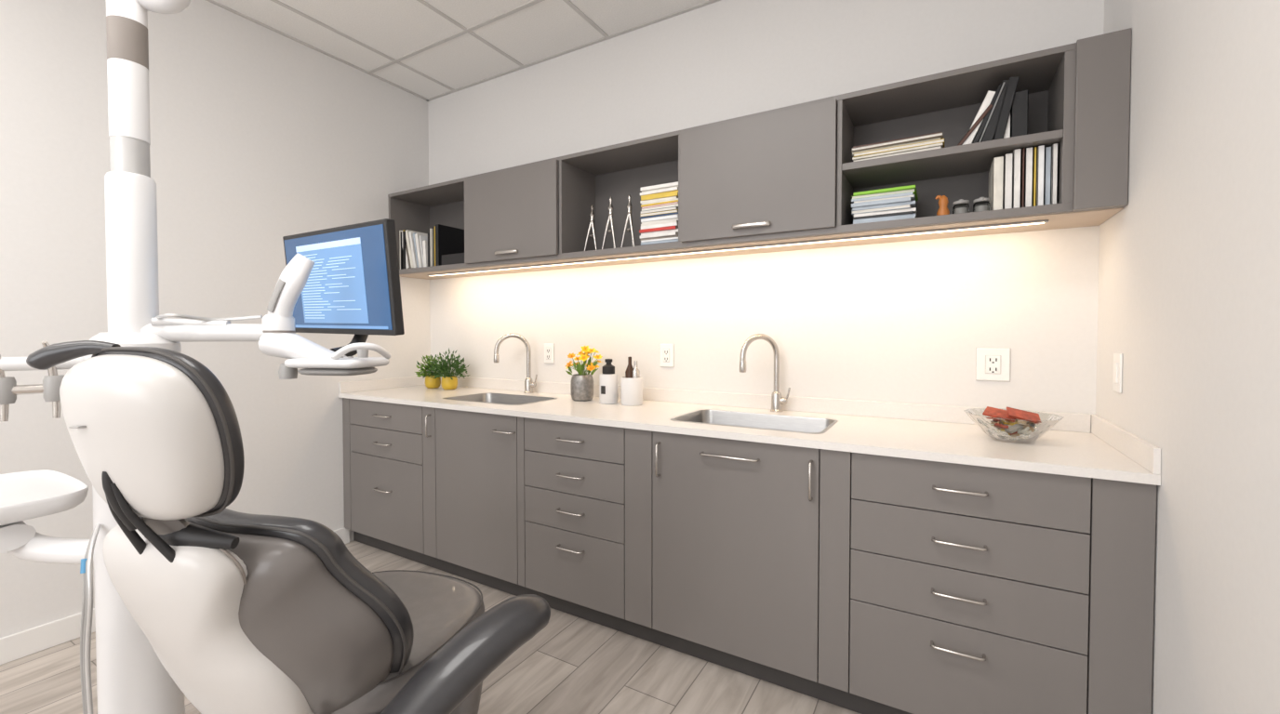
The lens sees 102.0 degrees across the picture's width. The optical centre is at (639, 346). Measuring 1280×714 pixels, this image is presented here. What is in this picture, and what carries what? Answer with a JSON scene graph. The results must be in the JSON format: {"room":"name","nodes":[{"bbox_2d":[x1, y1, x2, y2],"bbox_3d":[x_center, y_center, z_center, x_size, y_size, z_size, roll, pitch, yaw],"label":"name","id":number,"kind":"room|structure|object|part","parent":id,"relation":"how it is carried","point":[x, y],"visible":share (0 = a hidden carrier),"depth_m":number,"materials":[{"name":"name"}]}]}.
{"room":"dental clinic","nodes":[
{"label":"dental clinic","id":0,"kind":"room"},
{"bbox_2d":[0,0,430,638],"bbox_3d":[-2.765,-0.215,1.487,0.100,2.877,4.990,1,2,30],"label":"wall","id":1,"kind":"structure","parent":0,"point":[260,136],"depth_m":2.50,"materials":[{"name":"paint"}]},
{"bbox_2d":[0,527,349,665],"bbox_3d":[-2.865,1.179,1.234,0.014,0.100,4.397,1,2,30],"label":"baseboard","id":2,"kind":"structure","parent":1,"relation":"attached to","point":[26,643],"depth_m":2.06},
{"bbox_2d":[0,540,860,713],"bbox_3d":[-1.184,1.294,0.598,3.762,0.100,5.190,1,2,30],"label":"floor","id":3,"kind":"structure","parent":0,"point":[574,665],"depth_m":1.89,"materials":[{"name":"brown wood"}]},
{"bbox_2d":[84,333,185,713],"bbox_3d":[-1.284,0.596,1.331,0.220,1.261,0.220,1,2,30],"label":"column","id":4,"kind":"structure","parent":3,"relation":"on","point":[131,679],"depth_m":1.26,"materials":[{"name":"white plastic"}]},
{"bbox_2d":[0,341,84,422],"bbox_3d":[-1.478,0.080,1.145,0.408,0.183,0.076,-1,2,-45],"label":"instrument delivery arm","id":5,"kind":"object","parent":4,"relation":"attached to","point":[9,390],"visible":0.61,"depth_m":1.19,"materials":[{"name":"white plastic"}]},
{"bbox_3d":[-1.478,0.101,1.153,0.324,0.022,0.029,-1,2,-38],"label":"rail","id":6,"kind":"part","parent":5,"relation":"part of","materials":[{"name":"silver metal"}]},
{"bbox_3d":[-1.482,0.041,1.148,0.058,0.032,0.407,1,2,44],"label":"arm","id":7,"kind":"part","parent":5,"relation":"part of","materials":[{"name":"white plastic"}]},
{"bbox_2d":[0,469,93,564],"bbox_3d":[-1.653,0.506,1.283,0.545,0.266,0.432,1,2,30],"label":"instrument tray","id":8,"kind":"object","parent":4,"relation":"attached to","point":[28,495],"visible":0.84,"depth_m":1.28,"materials":[{"name":"white plastic"}]},
{"bbox_2d":[80,523,101,713],"bbox_3d":[-1.265,0.813,1.204,0.116,0.774,0.044,1,2,36],"label":"bundle","id":9,"kind":"object","parent":4,"relation":"attached to","point":[86,564],"visible":1,"depth_m":1.18,"materials":[{"name":"grey plastic"}]},
{"bbox_2d":[104,171,159,333],"bbox_3d":[-1.284,-0.227,1.312,0.094,0.408,0.094,1,2,30],"label":"sleeve","id":10,"kind":"object","parent":4,"relation":"on","point":[130,198],"visible":0.82,"depth_m":1.28,"materials":[{"name":"white plastic"}]},
{"bbox_2d":[109,135,150,177],"bbox_3d":[-1.284,-0.473,1.306,0.073,0.090,0.073,1,2,30],"label":"tube","id":11,"kind":"object","parent":10,"relation":"on","point":[126,153],"visible":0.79,"depth_m":1.28,"materials":[{"name":"white plastic"}]},
{"bbox_2d":[106,57,150,145],"bbox_3d":[-1.284,-0.611,1.303,0.075,0.187,0.075,1,2,30],"label":"tube","id":12,"kind":"object","parent":11,"relation":"on","point":[128,90],"visible":0.86,"depth_m":1.28,"materials":[{"name":"white plastic"}]},
{"bbox_2d":[106,14,148,69],"bbox_3d":[-1.284,-0.756,1.300,0.076,0.103,0.076,1,2,30],"label":"band","id":13,"kind":"object","parent":12,"relation":"on","point":[126,38],"visible":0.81,"depth_m":1.27,"materials":[{"name":"grey plastic"}]},
{"bbox_2d":[106,0,147,28],"bbox_3d":[-1.284,-1.224,1.289,0.160,0.833,0.160,1,2,30],"label":"tube","id":14,"kind":"object","parent":13,"relation":"on","point":[132,9],"visible":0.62,"depth_m":1.27,"materials":[{"name":"white plastic"}]},
{"bbox_2d":[136,0,191,13],"bbox_3d":[-1.032,-0.973,1.032,0.260,0.267,0.749,-1,1,-25],"label":"column","id":15,"kind":"structure","parent":14,"relation":"attached to","point":[163,6],"depth_m":1.30,"materials":[{"name":"white plastic"}]},
{"bbox_2d":[140,253,391,379],"bbox_3d":[-0.945,-0.082,1.343,0.519,0.337,0.397,-1,2,-41],"label":"support","id":16,"kind":"object","parent":4,"relation":"attached to","point":[276,337],"visible":0.91,"depth_m":1.36,"materials":[{"name":"white plastic"}]},
{"bbox_3d":[-1.164,-0.061,1.346,0.161,0.025,0.040,-1,1,-25],"label":"arm","id":17,"kind":"part","parent":16,"relation":"part of","materials":[{"name":"white plastic"}]},
{"bbox_3d":[-1.116,-0.036,1.361,0.301,0.047,0.057,0,1,-18],"label":"horizontal arm","id":18,"kind":"part","parent":16,"relation":"part of","materials":[{"name":"white plastic"}]},
{"bbox_2d":[284,357,389,369],"bbox_3d":[-0.802,0.043,1.379,0.221,0.026,0.151,0,1,11],"label":"tray","id":19,"kind":"object","parent":16,"relation":"on","point":[294,363],"depth_m":1.32,"materials":[{"name":"white plastic"}]},
{"bbox_2d":[282,218,404,335],"bbox_3d":[-0.908,-0.196,1.577,0.583,0.327,0.075,1,2,32],"label":"computer monitor","id":20,"kind":"object","parent":16,"relation":"attached to","point":[353,286],"visible":0.82,"depth_m":1.50,"materials":[{"name":"plastic"}]},
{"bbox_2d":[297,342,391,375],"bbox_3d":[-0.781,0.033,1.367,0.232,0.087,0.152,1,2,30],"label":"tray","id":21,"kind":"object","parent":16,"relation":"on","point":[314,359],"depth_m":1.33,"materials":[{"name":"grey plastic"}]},
{"bbox_3d":[-0.741,0.013,1.385,0.028,0.035,0.028,1,2,30],"label":"knob","id":22,"kind":"part","parent":16,"relation":"part of","materials":[{"name":"grey plastic"}]},
{"bbox_2d":[26,340,550,713],"bbox_3d":[-0.694,0.607,1.180,0.946,1.242,0.811,0,1,18],"label":"dental chair","id":23,"kind":"object","parent":3,"relation":"on","point":[245,613],"visible":1,"depth_m":0.94,"materials":[{"name":"white plastic"}]},
{"bbox_2d":[96,346,244,513],"bbox_3d":[-0.831,0.148,0.899,0.312,0.298,0.109,0,1,18],"label":"cushion","id":24,"kind":"object","parent":23,"relation":"on","point":[196,464],"depth_m":0.83,"materials":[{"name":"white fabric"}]},
{"bbox_2d":[185,508,413,673],"bbox_3d":[-0.767,0.559,1.111,0.572,0.475,0.239,0,1,18],"label":"cushion","id":25,"kind":"object","parent":23,"relation":"on","point":[332,615],"depth_m":0.98,"materials":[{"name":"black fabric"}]},
{"bbox_2d":[330,571,484,713],"bbox_3d":[-0.682,0.726,1.324,0.523,0.092,0.500,0,1,18],"label":"seat cushion","id":26,"kind":"object","parent":23,"relation":"on","point":[439,606],"depth_m":1.29,"materials":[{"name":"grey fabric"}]},
{"bbox_2d":[342,398,1156,713],"bbox_3d":[-0.092,0.759,2.458,3.558,0.883,0.654,1,2,30],"label":"base cabinet","id":27,"kind":"object","parent":3,"relation":"on","point":[857,582],"visible":0.9,"depth_m":1.75,"materials":[{"name":"grey wood"}]},
{"bbox_3d":[-1.437,0.542,2.878,0.140,0.010,0.033,1,2,30],"label":"handle","id":28,"kind":"part","parent":27,"relation":"part of","materials":[{"name":"silver metal"}]},
{"bbox_3d":[-1.437,0.387,2.874,0.140,0.010,0.033,1,2,30],"label":"handle","id":29,"kind":"part","parent":27,"relation":"part of","materials":[{"name":"silver metal"}]},
{"bbox_3d":[-1.437,0.802,2.884,0.140,0.010,0.033,1,2,30],"label":"handle","id":30,"kind":"part","parent":27,"relation":"part of","materials":[{"name":"silver metal"}]},
{"bbox_3d":[-1.423,0.385,2.897,0.652,0.149,0.020,1,2,30],"label":"drawer","id":31,"kind":"part","parent":27,"relation":"part of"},
{"bbox_3d":[-1.423,0.542,2.901,0.652,0.159,0.020,1,2,30],"label":"drawer","id":32,"kind":"part","parent":27,"relation":"part of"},
{"bbox_3d":[-1.423,0.860,2.908,0.652,0.470,0.020,1,2,30],"label":"drawer","id":33,"kind":"part","parent":27,"relation":"part of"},
{"bbox_3d":[-1.094,0.411,2.675,0.010,0.120,0.033,1,2,30],"label":"handle","id":34,"kind":"part","parent":27,"relation":"part of","materials":[{"name":"silver metal"}]},
{"bbox_3d":[-0.807,0.711,2.545,0.562,0.784,0.020,1,2,30],"label":"door","id":35,"kind":"part","parent":27,"relation":"part of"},
{"bbox_3d":[-0.638,0.398,2.409,0.130,0.010,0.033,1,2,30],"label":"handle","id":36,"kind":"part","parent":27,"relation":"part of","materials":[{"name":"silver metal"}]},
{"bbox_3d":[-0.304,0.872,2.224,0.140,0.010,0.033,1,2,30],"label":"handle","id":37,"kind":"part","parent":27,"relation":"part of","materials":[{"name":"silver metal"}]},
{"bbox_3d":[-0.304,0.712,2.221,0.140,0.010,0.033,1,2,30],"label":"handle","id":38,"kind":"part","parent":27,"relation":"part of","materials":[{"name":"silver metal"}]},
{"bbox_3d":[-0.304,0.557,2.217,0.140,0.010,0.033,1,2,30],"label":"handle","id":39,"kind":"part","parent":27,"relation":"part of","materials":[{"name":"silver metal"}]},
{"bbox_3d":[-0.304,0.402,2.214,0.140,0.010,0.033,1,2,30],"label":"handle","id":40,"kind":"part","parent":27,"relation":"part of","materials":[{"name":"silver metal"}]},
{"bbox_3d":[-0.291,0.956,2.249,0.534,0.307,0.020,1,2,30],"label":"drawer","id":41,"kind":"part","parent":27,"relation":"part of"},
{"bbox_3d":[-0.291,0.720,2.244,0.534,0.160,0.020,1,2,30],"label":"drawer","id":42,"kind":"part","parent":27,"relation":"part of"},
{"bbox_3d":[-0.291,0.557,2.240,0.534,0.159,0.020,1,2,30],"label":"drawer","id":43,"kind":"part","parent":27,"relation":"part of","materials":[{"name":"grey laminate"}]},
{"bbox_3d":[-0.291,0.400,2.237,0.534,0.149,0.020,1,2,30],"label":"drawer","id":44,"kind":"part","parent":27,"relation":"part of","materials":[{"name":"grey laminate"}]},
{"bbox_3d":[0.069,0.437,1.997,0.010,0.134,0.033,1,2,30],"label":"handle","id":45,"kind":"part","parent":27,"relation":"part of","materials":[{"name":"silver metal"}]},
{"bbox_3d":[0.316,0.395,1.852,0.219,0.010,0.033,1,2,30],"label":"handle","id":46,"kind":"part","parent":27,"relation":"part of","materials":[{"name":"silver metal"}]},
{"bbox_3d":[0.325,0.726,1.885,0.628,0.784,0.020,1,2,30],"label":"sink door","id":47,"kind":"part","parent":27,"relation":"part of","materials":[{"name":"grey laminate"}]},
{"bbox_2d":[338,376,1161,485],"bbox_3d":[-0.088,0.272,2.454,3.561,0.091,0.640,1,2,30],"label":"countertop","id":48,"kind":"structure","parent":27,"relation":"on","point":[1087,446],"depth_m":1.94,"materials":[{"name":"stone"}]},
{"bbox_2d":[414,354,446,388],"bbox_3d":[-1.343,0.159,3.362,0.230,0.223,0.232,1,2,30],"label":"potted plant","id":49,"kind":"object","parent":48,"relation":"on","point":[430,382],"visible":0.66,"depth_m":3.32,"materials":[{"name":"green plant"}]},
{"bbox_3d":[-1.343,0.229,3.360,0.100,0.082,0.100,1,2,30],"label":"pot","id":50,"kind":"part","parent":49,"relation":"part of","materials":[{"name":"yellow ceramic"}]},
{"bbox_2d":[426,347,470,389],"bbox_3d":[-1.209,0.139,3.273,0.244,0.266,0.267,0,1,1],"label":"potted plant","id":51,"kind":"object","parent":48,"relation":"on","point":[449,381],"visible":1,"depth_m":3.25,"materials":[{"name":"green plant"}]},
{"bbox_3d":[-1.205,0.231,3.279,0.100,0.082,0.100,1,2,30],"label":"pot","id":52,"kind":"part","parent":51,"relation":"part of","materials":[{"name":"yellow ceramic"}]},
{"bbox_2d":[442,392,557,405],"bbox_3d":[-0.760,0.388,2.820,0.561,0.211,0.346,1,2,30],"label":"sink","id":53,"kind":"object","parent":48,"relation":"in","point":[486,397],"visible":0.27,"depth_m":2.98,"materials":[{"name":"silver metal"}]},
{"bbox_2d":[493,333,537,393],"bbox_3d":[-0.733,0.100,3.063,0.251,0.354,0.064,0,1,-8],"label":"gooseneck faucet","id":54,"kind":"object","parent":48,"relation":"on","point":[529,384],"visible":1,"depth_m":3.06,"materials":[{"name":"silver metal"}]},
{"bbox_3d":[-0.640,0.227,3.072,0.047,0.032,0.032,0,1,21],"label":"handle","id":55,"kind":"part","parent":54,"relation":"part of","materials":[{"name":"silver metal"}]},
{"bbox_2d":[565,346,602,400],"bbox_3d":[-0.295,0.139,2.733,0.203,0.291,0.224,0,1,-3],"label":"flower vase","id":56,"kind":"object","parent":48,"relation":"on","point":[581,385],"visible":1,"depth_m":2.70,"materials":[{"name":"silver metal"}]},
{"bbox_2d":[599,359,618,404],"bbox_3d":[-0.160,0.175,2.630,0.098,0.224,0.100,1,2,30],"label":"soap dispenser","id":57,"kind":"object","parent":48,"relation":"on","point":[608,380],"visible":1,"depth_m":2.59,"materials":[{"name":"white plastic"}]},
{"bbox_2d":[599,373,618,404],"bbox_3d":[-0.159,0.213,2.632,0.098,0.148,0.098,1,2,30],"label":"canister","id":58,"kind":"object","parent":57,"relation":"on","point":[608,383],"depth_m":2.59,"materials":[{"name":"plastic"}]},
{"bbox_2d":[602,359,614,374],"bbox_3d":[-0.159,0.102,2.630,0.064,0.078,0.064,1,2,30],"label":"cap","id":59,"kind":"object","parent":57,"relation":"on","point":[607,369],"depth_m":2.61,"materials":[{"name":"plastic"}]},
{"bbox_2d":[620,357,642,405],"bbox_3d":[-0.041,0.170,2.574,0.110,0.237,0.110,1,2,30],"label":"canister","id":60,"kind":"object","parent":48,"relation":"on","point":[632,383],"visible":1,"depth_m":2.54,"materials":[{"name":"white ceramic"}]},
{"bbox_2d":[625,357,633,378],"bbox_3d":[-0.050,0.119,2.592,0.048,0.137,0.048,1,2,30],"label":"bottle","id":61,"kind":"object","parent":60,"relation":"on","point":[629,373],"depth_m":2.58,"materials":[{"name":"brown glass"}]},
{"bbox_2d":[632,360,639,378],"bbox_3d":[-0.021,0.130,2.583,0.040,0.116,0.040,1,2,30],"label":"bottle","id":62,"kind":"object","parent":60,"relation":"on","point":[635,371],"depth_m":2.57,"materials":[{"name":"clear glass"}]},
{"bbox_2d":[670,409,838,433],"bbox_3d":[0.461,0.404,2.109,0.606,0.211,0.366,1,2,30],"label":"sink","id":63,"kind":"object","parent":48,"relation":"in","point":[734,419],"visible":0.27,"depth_m":2.24,"materials":[{"name":"silver metal"}]},
{"bbox_2d":[739,333,790,413],"bbox_3d":[0.547,0.119,2.311,0.242,0.351,0.068,0,1,-14],"label":"gooseneck faucet","id":64,"kind":"object","parent":48,"relation":"on","point":[777,400],"visible":1,"depth_m":2.31,"materials":[{"name":"silver metal"}]},
{"bbox_3d":[0.637,0.244,2.328,0.047,0.032,0.032,0,1,21],"label":"handle","id":65,"kind":"part","parent":64,"relation":"part of","materials":[{"name":"silver metal"}]},
{"bbox_3d":[0.660,0.215,2.316,0.027,0.063,0.012,1,2,30],"label":"lever","id":66,"kind":"part","parent":64,"relation":"part of","materials":[{"name":"silver metal"}]},
{"bbox_2d":[963,406,1063,442],"bbox_3d":[1.218,0.253,1.699,0.267,0.110,0.267,1,2,30],"label":"glass bowl","id":67,"kind":"object","parent":48,"relation":"on","point":[1017,423],"visible":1,"depth_m":1.67,"materials":[{"name":"clear glass"}]},
{"bbox_3d":[0.562,0.443,1.709,0.010,0.134,0.033,1,2,30],"label":"handle","id":68,"kind":"part","parent":27,"relation":"part of","materials":[{"name":"silver metal"}]},
{"bbox_3d":[0.924,0.888,1.508,0.140,0.010,0.033,1,2,30],"label":"handle","id":69,"kind":"part","parent":27,"relation":"part of","materials":[{"name":"silver metal"}]},
{"bbox_3d":[0.924,0.728,1.504,0.140,0.010,0.033,1,2,30],"label":"handle","id":70,"kind":"part","parent":27,"relation":"part of","materials":[{"name":"silver metal"}]},
{"bbox_3d":[0.924,0.573,1.501,0.140,0.010,0.033,1,2,30],"label":"handle","id":71,"kind":"part","parent":27,"relation":"part of","materials":[{"name":"silver metal"}]},
{"bbox_3d":[0.924,0.418,1.498,0.140,0.010,0.033,1,2,30],"label":"handle","id":72,"kind":"part","parent":27,"relation":"part of","materials":[{"name":"silver metal"}]},
{"bbox_3d":[0.937,0.973,1.533,0.589,0.307,0.020,1,2,30],"label":"drawer","id":73,"kind":"part","parent":27,"relation":"part of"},
{"bbox_3d":[0.937,0.736,1.528,0.589,0.160,0.020,1,2,30],"label":"drawer","id":74,"kind":"part","parent":27,"relation":"part of","materials":[{"name":"grey laminate"}]},
{"bbox_3d":[0.937,0.574,1.524,0.589,0.159,0.020,1,2,30],"label":"drawer","id":75,"kind":"part","parent":27,"relation":"part of","materials":[{"name":"grey laminate"}]},
{"bbox_3d":[0.937,0.417,1.521,0.589,0.149,0.020,1,2,30],"label":"drawer","id":76,"kind":"part","parent":27,"relation":"part of","materials":[{"name":"grey laminate"}]},
{"bbox_2d":[213,0,708,98],"bbox_3d":[-1.184,-1.683,0.531,3.762,0.100,5.190,1,2,30],"label":"ceiling","id":77,"kind":"structure","parent":0,"point":[395,29],"depth_m":2.74,"materials":[{"name":"tile"}]},
{"bbox_2d":[205,0,720,101],"bbox_3d":[-1.184,-1.631,0.532,3.562,0.008,4.990,1,2,30],"label":"grid","id":78,"kind":"object","parent":77,"relation":"attached to","point":[571,5],"visible":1,"depth_m":2.80,"materials":[{"name":"white metal"}]},
{"bbox_2d":[427,0,1104,414],"bbox_3d":[0.099,-0.244,2.762,3.762,2.877,0.100,1,2,30],"label":"wall","id":79,"kind":"structure","parent":0,"point":[897,322],"depth_m":2.38,"materials":[{"name":"paint"}]},
{"bbox_2d":[544,343,554,363],"bbox_3d":[-0.542,0.042,3.079,0.077,0.121,0.009,1,2,30],"label":"power outlet","id":80,"kind":"object","parent":79,"relation":"attached to","point":[549,348],"visible":1,"depth_m":3.07,"materials":[{"name":"white plastic"}]},
{"bbox_2d":[546,347,550,359],"bbox_3d":[-0.543,0.042,3.077,0.038,0.072,0.003,1,2,30],"label":"socket","id":81,"kind":"object","parent":80,"relation":"attached to","point":[548,350],"depth_m":3.08,"materials":[{"name":"white plastic"}]},
{"bbox_2d":[659,343,674,367],"bbox_3d":[0.138,0.046,2.683,0.081,0.123,0.009,1,2,30],"label":"power outlet","id":82,"kind":"object","parent":79,"relation":"attached to","point":[666,350],"visible":1,"depth_m":2.68,"materials":[{"name":"white plastic"}]},
{"bbox_2d":[663,348,669,362],"bbox_3d":[0.137,0.046,2.681,0.038,0.072,0.002,1,2,30],"label":"socket","id":83,"kind":"object","parent":82,"relation":"attached to","point":[666,352],"depth_m":2.68,"materials":[{"name":"white plastic"}]},
{"bbox_2d":[387,27,1131,279],"bbox_3d":[-0.017,-0.701,2.554,3.558,0.521,0.354,1,2,30],"label":"upper cabinet","id":84,"kind":"object","parent":79,"relation":"attached to","point":[789,174],"visible":0.9,"depth_m":2.06,"materials":[{"name":"grey wood"}]},
{"bbox_2d":[399,224,464,269],"bbox_3d":[-1.340,-0.620,3.346,0.381,0.260,0.211,1,2,30],"label":"books","id":85,"kind":"object","parent":84,"relation":"on","point":[418,249],"visible":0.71,"depth_m":3.26,"materials":[{"name":"paper"}]},
{"bbox_2d":[441,253,464,265],"bbox_3d":[-1.090,-0.513,3.056,0.200,0.060,0.031,1,2,30],"label":"document tray","id":86,"kind":"object","parent":84,"relation":"on","point":[452,259],"visible":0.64,"depth_m":3.04,"materials":[{"name":"metal"}]},
{"bbox_3d":[-0.722,-0.506,2.781,0.162,0.017,0.027,1,2,30],"label":"handle","id":87,"kind":"part","parent":84,"relation":"part of","materials":[{"name":"silver metal"}]},
{"bbox_3d":[-0.710,-0.710,2.797,0.671,0.478,0.018,1,2,30],"label":"door","id":88,"kind":"part","parent":84,"relation":"part of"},
{"bbox_2d":[584,204,597,251],"bbox_3d":[-0.239,-0.599,2.649,0.084,0.249,0.060,1,2,30],"label":"sculpture","id":89,"kind":"object","parent":84,"relation":"on","point":[592,214],"visible":0.88,"depth_m":2.63,"materials":[{"name":"silver metal"}]},
{"bbox_3d":[-0.262,-0.561,2.645,0.054,0.171,0.018,0,1,8],"label":"leg","id":90,"kind":"part","parent":89,"relation":"part of","materials":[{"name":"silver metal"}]},
{"bbox_3d":[-0.232,-0.560,2.629,0.050,0.171,0.030,1,2,30],"label":"leg","id":91,"kind":"part","parent":89,"relation":"part of","materials":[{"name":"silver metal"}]},
{"bbox_2d":[601,196,615,249],"bbox_3d":[-0.140,-0.608,2.568,0.084,0.269,0.060,1,2,30],"label":"sculpture","id":92,"kind":"object","parent":84,"relation":"on","point":[610,207],"visible":0.9,"depth_m":2.55,"materials":[{"name":"silver metal"}]},
{"bbox_3d":[-0.163,-0.566,2.564,0.054,0.185,0.018,0,1,8],"label":"leg","id":93,"kind":"part","parent":92,"relation":"part of","materials":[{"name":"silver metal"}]},
{"bbox_3d":[-0.133,-0.565,2.548,0.051,0.185,0.030,1,2,30],"label":"leg","id":94,"kind":"part","parent":92,"relation":"part of","materials":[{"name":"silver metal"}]},
{"bbox_2d":[620,194,634,247],"bbox_3d":[-0.046,-0.610,2.548,0.084,0.274,0.060,1,2,30],"label":"sculpture","id":95,"kind":"object","parent":84,"relation":"on","point":[629,206],"visible":0.88,"depth_m":2.53,"materials":[{"name":"silver metal"}]},
{"bbox_3d":[-0.069,-0.567,2.544,0.054,0.188,0.018,0,1,8],"label":"leg","id":96,"kind":"part","parent":95,"relation":"part of","materials":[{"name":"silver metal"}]},
{"bbox_3d":[-0.040,-0.566,2.528,0.051,0.188,0.030,1,2,30],"label":"leg","id":97,"kind":"part","parent":95,"relation":"part of","materials":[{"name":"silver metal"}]},
{"bbox_2d":[639,181,678,245],"bbox_3d":[0.142,-0.609,2.487,0.210,0.278,0.237,1,2,30],"label":"magazine stack","id":98,"kind":"object","parent":84,"relation":"on","point":[659,218],"visible":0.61,"depth_m":2.39,"materials":[{"name":"paper"}]},
{"bbox_3d":[-0.005,-0.952,2.568,3.558,0.020,0.308,1,2,30],"label":"panel","id":99,"kind":"part","parent":84,"relation":"part of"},
{"bbox_2d":[427,219,1048,276],"bbox_3d":[0.008,-0.434,2.515,3.130,0.009,0.024,1,2,30],"label":"led light","id":100,"kind":"object","parent":84,"relation":"attached to","point":[1045,220],"visible":1,"depth_m":2.15,"materials":[{"name":"grey plastic"}]},
{"bbox_3d":[0.070,-0.710,2.703,3.558,0.470,0.010,1,2,30],"label":"panel","id":101,"kind":"part","parent":84,"relation":"part of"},
{"bbox_3d":[0.448,-0.491,2.099,0.162,0.017,0.027,1,2,30],"label":"handle","id":102,"kind":"part","parent":84,"relation":"part of","materials":[{"name":"silver metal"}]},
{"bbox_3d":[0.459,-0.694,2.115,0.645,0.478,0.018,1,2,30],"label":"door","id":103,"kind":"part","parent":84,"relation":"part of","materials":[{"name":"grey laminate"}]},
{"bbox_3d":[-0.005,-0.458,2.579,3.558,0.028,0.308,1,2,30],"label":"panel","id":104,"kind":"part","parent":84,"relation":"part of","materials":[{"name":"grey laminate"}]},
{"bbox_2d":[851,185,918,224],"bbox_3d":[0.953,-0.522,2.018,0.222,0.125,0.238,1,2,30],"label":"magazine stack","id":105,"kind":"object","parent":84,"relation":"on","point":[898,203],"visible":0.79,"depth_m":1.92,"materials":[{"name":"paper"}]},
{"bbox_2d":[851,132,944,161],"bbox_3d":[0.991,-0.726,1.987,0.306,0.069,0.241,1,2,30],"label":"magazine stack","id":106,"kind":"object","parent":84,"relation":"on","point":[933,140],"visible":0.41,"depth_m":1.89,"materials":[{"name":"paper"}]},
{"bbox_2d":[934,195,949,215],"bbox_3d":[1.077,-0.497,1.839,0.040,0.084,0.040,0,1,-18],"label":"wooden figurine","id":107,"kind":"object","parent":84,"relation":"on","point":[943,201],"visible":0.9,"depth_m":1.83,"materials":[{"name":"orange wood"}]},
{"bbox_2d":[841,129,1063,189],"bbox_3d":[1.118,-0.676,1.916,0.654,0.026,0.294,1,2,30],"label":"shelf","id":108,"kind":"object","parent":84,"relation":"attached to","point":[972,160],"depth_m":1.89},
{"bbox_2d":[952,199,969,213],"bbox_3d":[1.125,-0.485,1.816,0.050,0.060,0.050,1,2,30],"label":"glass jar","id":109,"kind":"object","parent":84,"relation":"on","point":[961,202],"visible":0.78,"depth_m":1.80,"materials":[{"name":"grey glass"}]},
{"bbox_3d":[1.125,-0.506,1.816,0.048,0.018,0.048,1,2,30],"label":"lid","id":110,"kind":"part","parent":109,"relation":"part of","materials":[{"name":"grey plastic"}]},
{"bbox_2d":[973,197,990,212],"bbox_3d":[1.177,-0.484,1.786,0.050,0.060,0.050,1,2,30],"label":"glass jar","id":111,"kind":"object","parent":84,"relation":"on","point":[981,200],"visible":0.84,"depth_m":1.77,"materials":[{"name":"grey glass"}]},
{"bbox_3d":[1.177,-0.505,1.785,0.048,0.018,0.048,1,2,30],"label":"lid","id":112,"kind":"part","parent":111,"relation":"part of","materials":[{"name":"grey plastic"}]},
{"bbox_2d":[956,77,1028,146],"bbox_3d":[1.235,-0.787,1.840,0.210,0.222,0.210,1,2,30],"label":"books","id":113,"kind":"object","parent":84,"relation":"on","point":[1003,113],"visible":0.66,"depth_m":1.74,"materials":[{"name":"paper"}]},
{"bbox_2d":[987,143,1058,210],"bbox_3d":[1.319,-0.554,1.796,0.172,0.200,0.210,1,2,30],"label":"books","id":114,"kind":"object","parent":84,"relation":"on","point":[1028,177],"visible":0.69,"depth_m":1.71,"materials":[{"name":"paper"}]},
{"bbox_3d":[1.396,-0.680,1.568,0.124,0.518,0.018,1,2,30],"label":"panel","id":115,"kind":"part","parent":84,"relation":"part of","materials":[{"name":"grey laminate"}]},
{"bbox_2d":[975,347,1011,382],"bbox_3d":[1.347,0.069,1.977,0.109,0.127,0.009,1,2,30],"label":"power outlet","id":116,"kind":"object","parent":79,"relation":"attached to","point":[992,364],"visible":1,"depth_m":1.98,"materials":[{"name":"white plastic"}]},
{"bbox_2d":[985,355,1000,373],"bbox_3d":[1.346,0.069,1.976,0.051,0.072,0.002,1,2,30],"label":"socket","id":117,"kind":"object","parent":116,"relation":"attached to","point":[993,363],"depth_m":1.97,"materials":[{"name":"white plastic"}]},
{"bbox_2d":[1095,0,1279,713],"bbox_3d":[0.398,-0.173,-0.358,0.100,2.877,4.990,1,2,30],"label":"wall","id":118,"kind":"structure","parent":0,"point":[1189,269],"depth_m":1.08,"materials":[{"name":"paint"}]},
{"bbox_2d":[1112,352,1122,393],"bbox_3d":[1.471,0.081,1.598,0.010,0.120,0.076,1,2,30],"label":"light switch","id":119,"kind":"object","parent":118,"relation":"attached to","point":[1117,377],"visible":1,"depth_m":1.58,"materials":[{"name":"white plastic"}]}
]}

